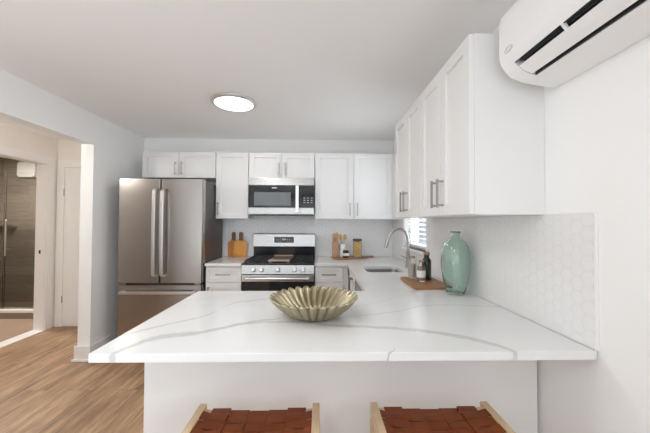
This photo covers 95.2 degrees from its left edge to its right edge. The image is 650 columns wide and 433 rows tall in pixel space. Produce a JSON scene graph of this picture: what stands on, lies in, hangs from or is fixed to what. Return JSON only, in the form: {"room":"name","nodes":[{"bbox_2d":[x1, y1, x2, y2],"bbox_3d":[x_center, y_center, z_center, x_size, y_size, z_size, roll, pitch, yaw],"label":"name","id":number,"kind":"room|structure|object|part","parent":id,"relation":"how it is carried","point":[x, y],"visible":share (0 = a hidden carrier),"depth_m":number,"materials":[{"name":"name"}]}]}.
{"room":"kitchen","nodes":[
{"label":"kitchen","id":0,"kind":"room"},
{"bbox_2d":[0,157,3,171],"bbox_3d":[-5.418,0.193,3.531,0.120,2.404,3.100,0,-1,-1],"label":"wall","id":1,"kind":"structure","parent":0,"point":[1,158],"depth_m":4.94,"materials":[{"name":"brown wood"}]},
{"bbox_2d":[4,158,23,171],"bbox_3d":[-4.510,0.225,5.040,1.800,2.404,0.120,0,-1,-1],"label":"wall","id":2,"kind":"structure","parent":0,"point":[10,165],"depth_m":4.99,"materials":[{"name":"brown tile"}]},
{"bbox_2d":[17,162,36,172],"bbox_3d":[-4.949,-0.779,4.949,0.290,0.255,0.078,0,-1,-1],"label":"cover","id":3,"kind":"object","parent":2,"relation":"attached to","point":[22,167],"visible":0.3,"depth_m":4.91,"materials":[{"name":"white plastic"}]},
{"bbox_2d":[0,121,57,326],"bbox_3d":[-3.461,0.151,0.923,0.120,2.404,8.400,0,-1,-1],"label":"wall","id":4,"kind":"structure","parent":0,"point":[11,136],"depth_m":3.54,"materials":[{"name":"paint"}]},
{"bbox_2d":[0,145,80,329],"bbox_3d":[-3.030,0.325,3.340,1.092,2.149,0.980,0,-1,-1],"label":"door frame","id":5,"kind":"structure","parent":4,"relation":"attached to","point":[45,180],"depth_m":3.69,"materials":[{"name":"paint"}]},
{"bbox_2d":[54,140,80,326],"bbox_3d":[-2.940,0.210,3.894,1.050,2.404,0.120,0,-1,-1],"label":"wall","id":6,"kind":"structure","parent":0,"point":[67,149],"depth_m":3.85,"materials":[{"name":"paint"}]},
{"bbox_2d":[61,168,80,325],"bbox_3d":[-2.975,0.386,3.784,0.774,2.023,0.092,0,-1,-1],"label":"door","id":7,"kind":"structure","parent":6,"relation":"in","point":[69,301],"depth_m":3.81,"materials":[{"name":"paint"}]},
{"bbox_2d":[0,69,143,345],"bbox_3d":[-2.278,0.144,0.303,0.120,2.404,7.110,0,-1,-1],"label":"wall","id":8,"kind":"structure","parent":0,"point":[110,152],"depth_m":2.91,"materials":[{"name":"paint"}]},
{"bbox_2d":[71,331,116,361],"bbox_3d":[-2.349,1.330,3.275,0.185,0.144,0.862,0,-1,-1],"label":"baseboard","id":9,"kind":"structure","parent":8,"relation":"attached to","point":[81,353],"depth_m":2.86,"materials":[{"name":"paint"}]},
{"bbox_2d":[0,319,144,432],"bbox_3d":[-2.125,1.383,0.869,6.400,0.051,8.520,0,-1,-1],"label":"floor","id":10,"kind":"structure","parent":0,"point":[42,390],"depth_m":2.40,"materials":[{"name":"brown wood"}]},
{"bbox_2d":[0,308,33,318],"bbox_3d":[-4.487,1.349,4.144,1.779,0.121,0.150,0,-1,-1],"label":"shower curb","id":11,"kind":"object","parent":10,"relation":"on","point":[6,313],"visible":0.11,"depth_m":4.08,"materials":[{"name":"stone"}]},
{"bbox_2d":[0,172,36,308],"bbox_3d":[-4.487,0.333,4.138,1.750,1.906,0.092,0,-1,-1],"label":"shower","id":12,"kind":"object","parent":11,"relation":"on","point":[17,190],"visible":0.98,"depth_m":4.16,"materials":[{"name":"clear glass"}]},
{"bbox_3d":[-4.929,0.331,4.149,0.865,1.906,0.008,0,-1,-1],"label":"fixed panel","id":13,"kind":"part","parent":12,"relation":"part of","materials":[{"name":"clear glass"}]},
{"bbox_3d":[-4.421,0.295,4.140,0.024,0.500,0.092,0,-1,-1],"label":"handle","id":14,"kind":"part","parent":12,"relation":"part of","materials":[{"name":"silver metal"}]},
{"bbox_2d":[0,330,45,348],"bbox_3d":[-3.505,1.392,3.287,0.155,0.012,0.735,0,-1,-1],"label":"threshold","id":15,"kind":"object","parent":10,"relation":"on","point":[15,339],"visible":1,"depth_m":3.40,"materials":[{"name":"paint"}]},
{"bbox_2d":[117,178,222,336],"bbox_3d":[-1.707,0.506,3.346,0.868,1.799,0.717,0,-1,-1],"label":"refrigerator","id":16,"kind":"object","parent":10,"relation":"on","point":[168,229],"visible":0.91,"depth_m":3.06,"materials":[{"name":"metal"}]},
{"bbox_3d":[-1.921,0.147,3.092,0.426,1.072,0.071,0,-1,-1],"label":"door","id":17,"kind":"part","parent":16,"relation":"part of","materials":[{"name":"silver metal"}]},
{"bbox_3d":[-1.740,0.163,3.030,0.033,0.905,0.072,0,-1,-1],"label":"handle","id":18,"kind":"part","parent":16,"relation":"part of","materials":[{"name":"metal"}]},
{"bbox_3d":[-1.701,0.773,3.019,0.758,0.030,0.063,0,-1,-1],"label":"handle","id":19,"kind":"part","parent":16,"relation":"part of","materials":[{"name":"metal"}]},
{"bbox_3d":[-1.703,1.017,3.080,0.868,0.619,0.071,0,-1,-1],"label":"freezer drawer","id":20,"kind":"part","parent":16,"relation":"part of","materials":[{"name":"silver metal"}]},
{"bbox_3d":[-1.658,0.163,3.031,0.033,0.905,0.072,0,-1,-1],"label":"handle","id":21,"kind":"part","parent":16,"relation":"part of","materials":[{"name":"metal"}]},
{"bbox_3d":[-1.484,0.149,3.101,0.436,1.072,0.071,0,-1,-1],"label":"door","id":22,"kind":"part","parent":16,"relation":"part of","materials":[{"name":"silver metal"}]},
{"bbox_2d":[206,266,241,290],"bbox_3d":[-1.073,0.969,3.412,0.375,0.881,0.674,0,-1,-1],"label":"base cabinet","id":23,"kind":"object","parent":10,"relation":"on","point":[218,278],"visible":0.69,"depth_m":3.12,"materials":[{"name":"white paint"}]},
{"bbox_3d":[-1.066,0.610,3.129,0.369,0.154,0.020,0,-1,-1],"label":"drawer","id":24,"kind":"part","parent":23,"relation":"part of","materials":[{"name":"white paint"}]},
{"bbox_3d":[-1.067,0.995,3.122,0.369,0.596,0.020,0,-1,-1],"label":"door","id":25,"kind":"part","parent":23,"relation":"part of","materials":[{"name":"white paint"}]},
{"bbox_2d":[205,256,251,265],"bbox_3d":[-1.073,0.511,3.424,0.381,0.030,0.649,0,-1,-1],"label":"countertop","id":26,"kind":"structure","parent":23,"relation":"on","point":[226,260],"depth_m":3.25,"materials":[{"name":"stone"}]},
{"bbox_2d":[228,232,236,255],"bbox_3d":[-1.142,0.346,3.729,0.150,0.308,0.025,0,-1,-1],"label":"cutting board","id":27,"kind":"object","parent":26,"relation":"on","point":[230,243],"visible":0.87,"depth_m":3.72,"materials":[{"name":"brown wood"}]},
{"bbox_3d":[-1.142,0.400,3.726,0.150,0.200,0.022,0,-1,-1],"label":"blade","id":28,"kind":"part","parent":27,"relation":"part of","materials":[{"name":"brown wood"}]},
{"bbox_3d":[-1.148,0.246,3.734,0.054,0.107,0.019,0,-1,-1],"label":"handle","id":29,"kind":"part","parent":27,"relation":"part of","materials":[{"name":"brown wood"}]},
{"bbox_2d":[234,232,246,256],"bbox_3d":[-1.053,0.346,3.698,0.157,0.308,0.031,0,-1,-1],"label":"cutting board","id":30,"kind":"object","parent":26,"relation":"on","point":[240,247],"visible":1,"depth_m":3.69,"materials":[{"name":"brown wood"}]},
{"bbox_3d":[-1.053,0.399,3.694,0.157,0.200,0.026,0,-1,-1],"label":"blade","id":31,"kind":"part","parent":30,"relation":"part of","materials":[{"name":"brown wood"}]},
{"bbox_3d":[-1.049,0.246,3.705,0.054,0.107,0.021,0,-1,-1],"label":"handle","id":32,"kind":"part","parent":30,"relation":"part of","materials":[{"name":"brown wood"}]},
{"bbox_2d":[182,403,319,432],"bbox_3d":[-0.244,1.036,0.918,0.472,0.659,0.415,0,-1,-1],"label":"counter stool","id":33,"kind":"object","parent":10,"relation":"on","point":[204,420],"visible":1,"depth_m":1.05,"materials":[{"name":"brown leather"}]},
{"bbox_3d":[-0.456,0.728,0.919,0.027,0.045,0.415,0,-1,-1],"label":"rail","id":34,"kind":"part","parent":33,"relation":"part of","materials":[{"name":"brown wood"}]},
{"bbox_3d":[-0.030,0.730,0.928,0.027,0.045,0.415,0,-1,-1],"label":"rail","id":35,"kind":"part","parent":33,"relation":"part of","materials":[{"name":"brown wood"}]},
{"bbox_2d":[241,233,314,290],"bbox_3d":[-0.500,0.809,3.390,0.760,1.205,0.722,0,-1,-1],"label":"gas range","id":36,"kind":"object","parent":10,"relation":"on","point":[280,261],"visible":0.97,"depth_m":3.14,"materials":[{"name":"silver metal"}]},
{"bbox_3d":[-0.492,0.640,3.063,0.660,0.026,0.060,0,-1,-1],"label":"handle","id":37,"kind":"part","parent":36,"relation":"part of","materials":[{"name":"metal"}]},
{"bbox_3d":[-0.494,0.923,3.108,0.752,0.624,0.034,0,-1,-1],"label":"oven door","id":38,"kind":"part","parent":36,"relation":"part of","materials":[{"name":"black glass"}]},
{"bbox_3d":[-0.492,0.555,3.112,0.756,0.091,0.040,0,-1,-1],"label":"control panel","id":39,"kind":"part","parent":36,"relation":"part of","materials":[{"name":"silver metal"}]},
{"bbox_2d":[241,257,314,264],"bbox_3d":[-0.499,0.506,3.411,0.760,0.021,0.611,0,-1,-1],"label":"cooktop","id":40,"kind":"object","parent":36,"relation":"in","point":[252,260],"depth_m":3.17,"materials":[{"name":"black metal"}]},
{"bbox_2d":[315,266,347,290],"bbox_3d":[0.062,0.974,3.436,0.356,0.881,0.674,0,-1,-1],"label":"base cabinet","id":41,"kind":"object","parent":10,"relation":"on","point":[327,276],"visible":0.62,"depth_m":3.15,"materials":[{"name":"white paint"}]},
{"bbox_3d":[0.042,0.615,3.153,0.294,0.154,0.020,0,-1,-1],"label":"drawer","id":42,"kind":"part","parent":41,"relation":"part of","materials":[{"name":"white paint"}]},
{"bbox_3d":[0.040,1.000,3.145,0.294,0.596,0.020,0,-1,-1],"label":"door","id":43,"kind":"part","parent":41,"relation":"part of","materials":[{"name":"white paint"}]},
{"bbox_2d":[143,360,537,432],"bbox_3d":[0.076,0.939,1.556,1.680,0.881,0.602,0,-1,-1],"label":"base cabinet","id":44,"kind":"object","parent":10,"relation":"on","point":[344,391],"visible":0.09,"depth_m":1.26,"materials":[{"name":"white paint"}]},
{"bbox_2d":[348,269,354,290],"bbox_3d":[0.549,0.971,3.169,0.674,0.881,1.229,0,-1,-1],"label":"base cabinet","id":45,"kind":"object","parent":10,"relation":"on","point":[351,280],"visible":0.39,"depth_m":2.80,"materials":[{"name":"white paint"}]},
{"bbox_2d":[88,256,596,362],"bbox_3d":[0.045,0.496,2.383,1.706,0.030,2.780,0,-1,-1],"label":"countertop","id":46,"kind":"structure","parent":45,"relation":"on","point":[389,320],"depth_m":1.18,"materials":[{"name":"stone"}]},
{"bbox_2d":[269,285,357,321],"bbox_3d":[-0.053,0.413,1.390,0.416,0.094,0.416,0,-1,-1],"label":"bowl","id":47,"kind":"object","parent":46,"relation":"on","point":[314,303],"visible":1,"depth_m":1.46,"materials":[{"name":"beige metal"}]},
{"bbox_2d":[331,255,373,259],"bbox_3d":[0.353,0.496,3.617,0.533,0.018,0.230,1,-1,-21],"label":"wooden board","id":48,"kind":"object","parent":46,"relation":"on","point":[351,256],"visible":0.83,"depth_m":3.52,"materials":[{"name":"brown wood"}]},
{"bbox_2d":[332,237,338,256],"bbox_3d":[0.124,0.355,3.583,0.074,0.260,0.074,0,-1,-1],"label":"knife block","id":49,"kind":"object","parent":48,"relation":"on","point":[335,245],"visible":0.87,"depth_m":3.54,"materials":[{"name":"brown wood"}]},
{"bbox_2d":[339,244,345,256],"bbox_3d":[0.214,0.410,3.598,0.086,0.150,0.086,0,-1,-1],"label":"utensil crock","id":50,"kind":"object","parent":48,"relation":"on","point":[342,247],"visible":0.7,"depth_m":3.56,"materials":[{"name":"white ceramic"}]},
{"bbox_2d":[343,250,348,257],"bbox_3d":[0.245,0.440,3.498,0.071,0.086,0.071,0,-1,-1],"label":"jar","id":51,"kind":"object","parent":48,"relation":"on","point":[345,252],"visible":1,"depth_m":3.47,"materials":[{"name":"black glass"}]},
{"bbox_2d":[353,239,361,256],"bbox_3d":[0.390,0.377,3.578,0.110,0.217,0.110,0,-1,-1],"label":"glass canister","id":52,"kind":"object","parent":48,"relation":"on","point":[357,243],"visible":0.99,"depth_m":3.53,"materials":[{"name":"yellow glass"}]},
{"bbox_2d":[365,269,399,271],"bbox_3d":[0.539,0.606,2.784,0.362,0.168,0.389,0,-1,-1],"label":"sink","id":53,"kind":"object","parent":46,"relation":"in","point":[367,270],"visible":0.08,"depth_m":2.97,"materials":[{"name":"metal"}]},
{"bbox_2d":[384,227,409,267],"bbox_3d":[0.700,0.298,2.854,0.261,0.388,0.061,0,-1,-5],"label":"faucet","id":54,"kind":"object","parent":46,"relation":"on","point":[407,258],"visible":0.95,"depth_m":2.85,"materials":[{"name":"silver metal"}]},
{"bbox_2d":[400,277,444,289],"bbox_3d":[0.699,0.468,2.104,0.248,0.020,0.357,0,-1,-1],"label":"wooden board","id":55,"kind":"object","parent":46,"relation":"on","point":[433,284],"visible":0.76,"depth_m":2.01,"materials":[{"name":"brown wood"}]},
{"bbox_2d":[408,255,415,277],"bbox_3d":[0.654,0.377,2.228,0.058,0.164,0.058,0,-1,-1],"label":"bottle","id":56,"kind":"object","parent":55,"relation":"on","point":[411,264],"visible":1,"depth_m":2.21,"materials":[{"name":"clear glass"}]},
{"bbox_2d":[417,260,425,281],"bbox_3d":[0.680,0.382,2.098,0.058,0.149,0.058,0,-1,-1],"label":"bottle","id":57,"kind":"object","parent":55,"relation":"on","point":[421,269],"visible":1,"depth_m":2.08,"materials":[{"name":"clear glass"}]},
{"bbox_2d":[422,252,430,279],"bbox_3d":[0.745,0.359,2.175,0.064,0.197,0.064,0,-1,-1],"label":"bottle","id":58,"kind":"object","parent":55,"relation":"on","point":[427,261],"visible":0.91,"depth_m":2.15,"materials":[{"name":"black glass"}]},
{"bbox_2d":[441,231,470,294],"bbox_3d":[0.803,0.282,1.828,0.170,0.382,0.170,0,-1,-1],"label":"glass bottle","id":59,"kind":"object","parent":46,"relation":"on","point":[455,252],"visible":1,"depth_m":1.77,"materials":[{"name":"teal glass"}]},
{"bbox_3d":[0.265,0.915,2.929,0.020,0.760,0.322,0,-1,-1],"label":"door","id":60,"kind":"part","parent":45,"relation":"part of","materials":[{"name":"white paint"}]},
{"bbox_2d":[355,280,361,290],"bbox_3d":[0.558,0.946,2.250,0.659,0.858,0.590,0,-1,-1],"label":"dishwasher","id":61,"kind":"object","parent":10,"relation":"on","point":[357,287],"visible":0.12,"depth_m":2.38,"materials":[{"name":"black plastic"}]},
{"bbox_2d":[370,401,515,432],"bbox_3d":[0.402,1.039,0.932,0.472,0.659,0.415,0,-1,-1],"label":"counter stool","id":62,"kind":"object","parent":10,"relation":"on","point":[463,419],"visible":1,"depth_m":1.06,"materials":[{"name":"brown leather"}]},
{"bbox_3d":[0.181,1.064,1.108,0.038,0.614,0.041,0,-1,-1],"label":"leg","id":63,"kind":"part","parent":62,"relation":"part of","materials":[{"name":"brown wood"}]},
{"bbox_3d":[0.191,0.731,0.933,0.027,0.045,0.415,0,-1,-1],"label":"rail","id":64,"kind":"part","parent":62,"relation":"part of","materials":[{"name":"brown wood"}]},
{"bbox_3d":[0.617,0.733,0.942,0.027,0.045,0.415,0,-1,-1],"label":"rail","id":65,"kind":"part","parent":62,"relation":"part of","materials":[{"name":"brown wood"}]},
{"bbox_2d":[0,0,516,157],"bbox_3d":[-2.156,-1.085,0.964,6.520,0.080,8.620,0,-1,-1],"label":"ceiling","id":66,"kind":"structure","parent":0,"point":[312,69],"depth_m":1.90,"materials":[{"name":"paint"}]},
{"bbox_2d":[211,92,256,111],"bbox_3d":[-0.797,-0.988,2.603,0.386,0.039,0.386,0,-1,-1],"label":"recessed light","id":67,"kind":"object","parent":66,"relation":"in","point":[228,101],"visible":1,"depth_m":2.54,"materials":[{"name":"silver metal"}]},
{"bbox_2d":[214,97,252,110],"bbox_3d":[-0.797,-0.984,2.602,0.328,0.032,0.328,0,-1,-1],"label":"diffuser","id":68,"kind":"object","parent":67,"relation":"attached to","point":[225,103],"depth_m":2.56,"materials":[{"name":"white plastic"}]},
{"bbox_2d":[144,138,392,256],"bbox_3d":[-0.638,0.218,3.834,3.310,2.404,0.120,0,-1,-1],"label":"wall","id":69,"kind":"structure","parent":0,"point":[150,144],"depth_m":3.79,"materials":[{"name":"paint"}]},
{"bbox_2d":[142,152,215,181],"bbox_3d":[-1.694,-0.596,3.583,0.838,0.302,0.364,0,-1,-1],"label":"upper cabinet","id":70,"kind":"object","parent":69,"relation":"attached to","point":[156,165],"visible":0.9,"depth_m":3.44,"materials":[{"name":"white paint"}]},
{"bbox_3d":[-1.901,-0.600,3.445,0.416,0.298,0.020,0,-1,-1],"label":"door","id":71,"kind":"part","parent":70,"relation":"part of","materials":[{"name":"white paint"}]},
{"bbox_3d":[-1.481,-0.598,3.454,0.416,0.298,0.020,0,-1,-1],"label":"door","id":72,"kind":"part","parent":70,"relation":"part of","materials":[{"name":"white paint"}]},
{"bbox_2d":[216,152,253,218],"bbox_3d":[-1.081,-0.358,3.587,0.373,0.773,0.354,0,-1,-1],"label":"upper cabinet","id":73,"kind":"object","parent":69,"relation":"attached to","point":[232,168],"visible":0.92,"depth_m":3.46,"materials":[{"name":"white paint"}]},
{"bbox_2d":[249,153,314,180],"bbox_3d":[-0.506,-0.591,3.609,0.764,0.302,0.364,0,-1,-1],"label":"upper cabinet","id":74,"kind":"object","parent":69,"relation":"attached to","point":[261,165],"visible":0.88,"depth_m":3.47,"materials":[{"name":"white paint"}]},
{"bbox_3d":[-0.695,-0.594,3.471,0.379,0.298,0.020,0,-1,-1],"label":"door","id":75,"kind":"part","parent":74,"relation":"part of","materials":[{"name":"white paint"}]},
{"bbox_2d":[248,178,314,215],"bbox_3d":[-0.502,-0.225,3.557,0.748,0.425,0.434,0,-1,-1],"label":"microwave","id":76,"kind":"object","parent":74,"relation":"attached to","point":[266,196],"visible":1,"depth_m":3.38,"materials":[{"name":"silver metal"}]},
{"bbox_3d":[-0.575,-0.193,3.394,0.594,0.326,0.032,0,-1,-1],"label":"door","id":77,"kind":"part","parent":76,"relation":"part of","materials":[{"name":"black glass"}]},
{"bbox_3d":[-0.315,-0.198,3.364,0.038,0.310,0.042,0,-1,-1],"label":"handle","id":78,"kind":"part","parent":76,"relation":"part of","materials":[{"name":"metal"}]},
{"bbox_3d":[-0.200,-0.192,3.402,0.152,0.326,0.032,0,-1,-1],"label":"control panel","id":79,"kind":"part","parent":76,"relation":"part of","materials":[{"name":"black glass"}]},
{"bbox_3d":[-0.312,-0.593,3.479,0.379,0.298,0.020,0,-1,-1],"label":"door","id":80,"kind":"part","parent":74,"relation":"part of","materials":[{"name":"white paint"}]},
{"bbox_2d":[224,219,392,255],"bbox_3d":[-0.201,0.271,3.777,2.139,0.469,0.008,0,-1,-1],"label":"tile backsplash","id":81,"kind":"structure","parent":69,"relation":"attached to","point":[373,234],"depth_m":3.78,"materials":[{"name":"white tile"}]},
{"bbox_2d":[315,153,399,219],"bbox_3d":[0.378,-0.351,3.619,0.994,0.773,0.354,0,-1,-1],"label":"upper cabinet","id":82,"kind":"object","parent":69,"relation":"attached to","point":[347,186],"visible":0.98,"depth_m":3.49,"materials":[{"name":"white paint"}]},
{"bbox_3d":[0.109,-0.355,3.483,0.449,0.769,0.020,0,-1,-1],"label":"door","id":83,"kind":"part","parent":82,"relation":"part of","materials":[{"name":"white paint"}]},
{"bbox_3d":[0.565,-0.353,3.493,0.455,0.769,0.020,0,-1,-1],"label":"door","id":84,"kind":"part","parent":82,"relation":"part of","materials":[{"name":"white paint"}]},
{"bbox_2d":[393,25,649,432],"bbox_3d":[1.023,0.158,0.314,0.140,2.404,6.990,0,-1,-1],"label":"wall","id":85,"kind":"structure","parent":0,"point":[597,122],"depth_m":0.98,"materials":[{"name":"paint"}]},
{"bbox_2d":[402,218,429,254],"bbox_3d":[0.933,-0.159,2.949,0.128,1.012,0.760,0,-1,-1],"label":"window","id":86,"kind":"structure","parent":85,"relation":"in","point":[426,231],"depth_m":3.00,"materials":[{"name":"paint"}]},
{"bbox_3d":[0.901,0.335,2.939,0.068,0.022,0.750,0,-1,-1],"label":"sill","id":87,"kind":"part","parent":86,"relation":"part of","materials":[{"name":"paint"}]},
{"bbox_2d":[406,218,425,248],"bbox_3d":[0.916,-0.153,2.949,0.045,0.909,0.626,0,-1,-1],"label":"blind","id":88,"kind":"object","parent":86,"relation":"attached to","point":[411,219],"visible":0.17,"depth_m":2.94,"materials":[{"name":"white plastic"}]},
{"bbox_3d":[0.917,0.292,2.941,0.030,0.018,0.620,0,-1,-1],"label":"rail","id":89,"kind":"part","parent":88,"relation":"part of","materials":[{"name":"white plastic"}]},
{"bbox_3d":[0.968,-0.143,2.950,0.004,0.845,0.560,0,-1,-1],"label":"pane","id":90,"kind":"part","parent":86,"relation":"part of","materials":[{"name":"white"}]},
{"bbox_2d":[395,96,460,217],"bbox_3d":[0.735,-0.377,2.177,0.358,0.773,0.610,0,-1,-1],"label":"upper cabinet","id":91,"kind":"object","parent":85,"relation":"attached to","point":[408,129],"visible":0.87,"depth_m":2.11,"materials":[{"name":"white paint"}]},
{"bbox_3d":[0.600,-0.375,2.327,0.020,0.769,0.301,0,-1,-1],"label":"door","id":92,"kind":"part","parent":91,"relation":"part of","materials":[{"name":"white paint"}]},
{"bbox_3d":[0.573,-0.106,2.205,0.038,0.146,0.011,0,-1,-1],"label":"handle","id":93,"kind":"part","parent":91,"relation":"part of","materials":[{"name":"silver metal"}]},
{"bbox_3d":[0.574,-0.107,2.133,0.038,0.146,0.011,0,-1,-1],"label":"handle","id":94,"kind":"part","parent":91,"relation":"part of","materials":[{"name":"silver metal"}]},
{"bbox_3d":[0.606,-0.381,2.022,0.020,0.769,0.301,0,-1,-1],"label":"door","id":95,"kind":"part","parent":91,"relation":"part of","materials":[{"name":"white paint"}]},
{"bbox_2d":[420,33,544,216],"bbox_3d":[0.748,-0.389,1.566,0.358,0.773,0.610,0,-1,-1],"label":"upper cabinet","id":96,"kind":"object","parent":85,"relation":"attached to","point":[482,128],"visible":0.97,"depth_m":1.26,"materials":[{"name":"white paint"}]},
{"bbox_3d":[0.613,-0.387,1.715,0.020,0.769,0.301,0,-1,-1],"label":"door","id":97,"kind":"part","parent":96,"relation":"part of","materials":[{"name":"white paint"}]},
{"bbox_3d":[0.586,-0.117,1.595,0.038,0.146,0.011,0,-1,-1],"label":"handle","id":98,"kind":"part","parent":96,"relation":"part of","materials":[{"name":"silver metal"}]},
{"bbox_3d":[0.587,-0.119,1.520,0.038,0.146,0.011,0,-1,-1],"label":"handle","id":99,"kind":"part","parent":96,"relation":"part of","materials":[{"name":"silver metal"}]},
{"bbox_3d":[0.620,-0.392,1.411,0.020,0.769,0.301,0,-1,-1],"label":"door","id":100,"kind":"part","parent":96,"relation":"part of","materials":[{"name":"white paint"}]},
{"bbox_2d":[393,212,599,350],"bbox_3d":[0.902,0.247,2.405,0.010,0.475,2.781,0,-1,-1],"label":"tile backsplash","id":101,"kind":"structure","parent":85,"relation":"attached to","point":[543,269],"depth_m":1.30,"materials":[{"name":"tile"}]},
{"bbox_2d":[499,0,649,87],"bbox_3d":[0.826,-0.679,0.796,0.236,0.305,0.810,0,-1,-1],"label":"air conditioner","id":102,"kind":"object","parent":85,"relation":"attached to","point":[546,43],"visible":1,"depth_m":0.97,"materials":[{"name":"white plastic"}]}
]}

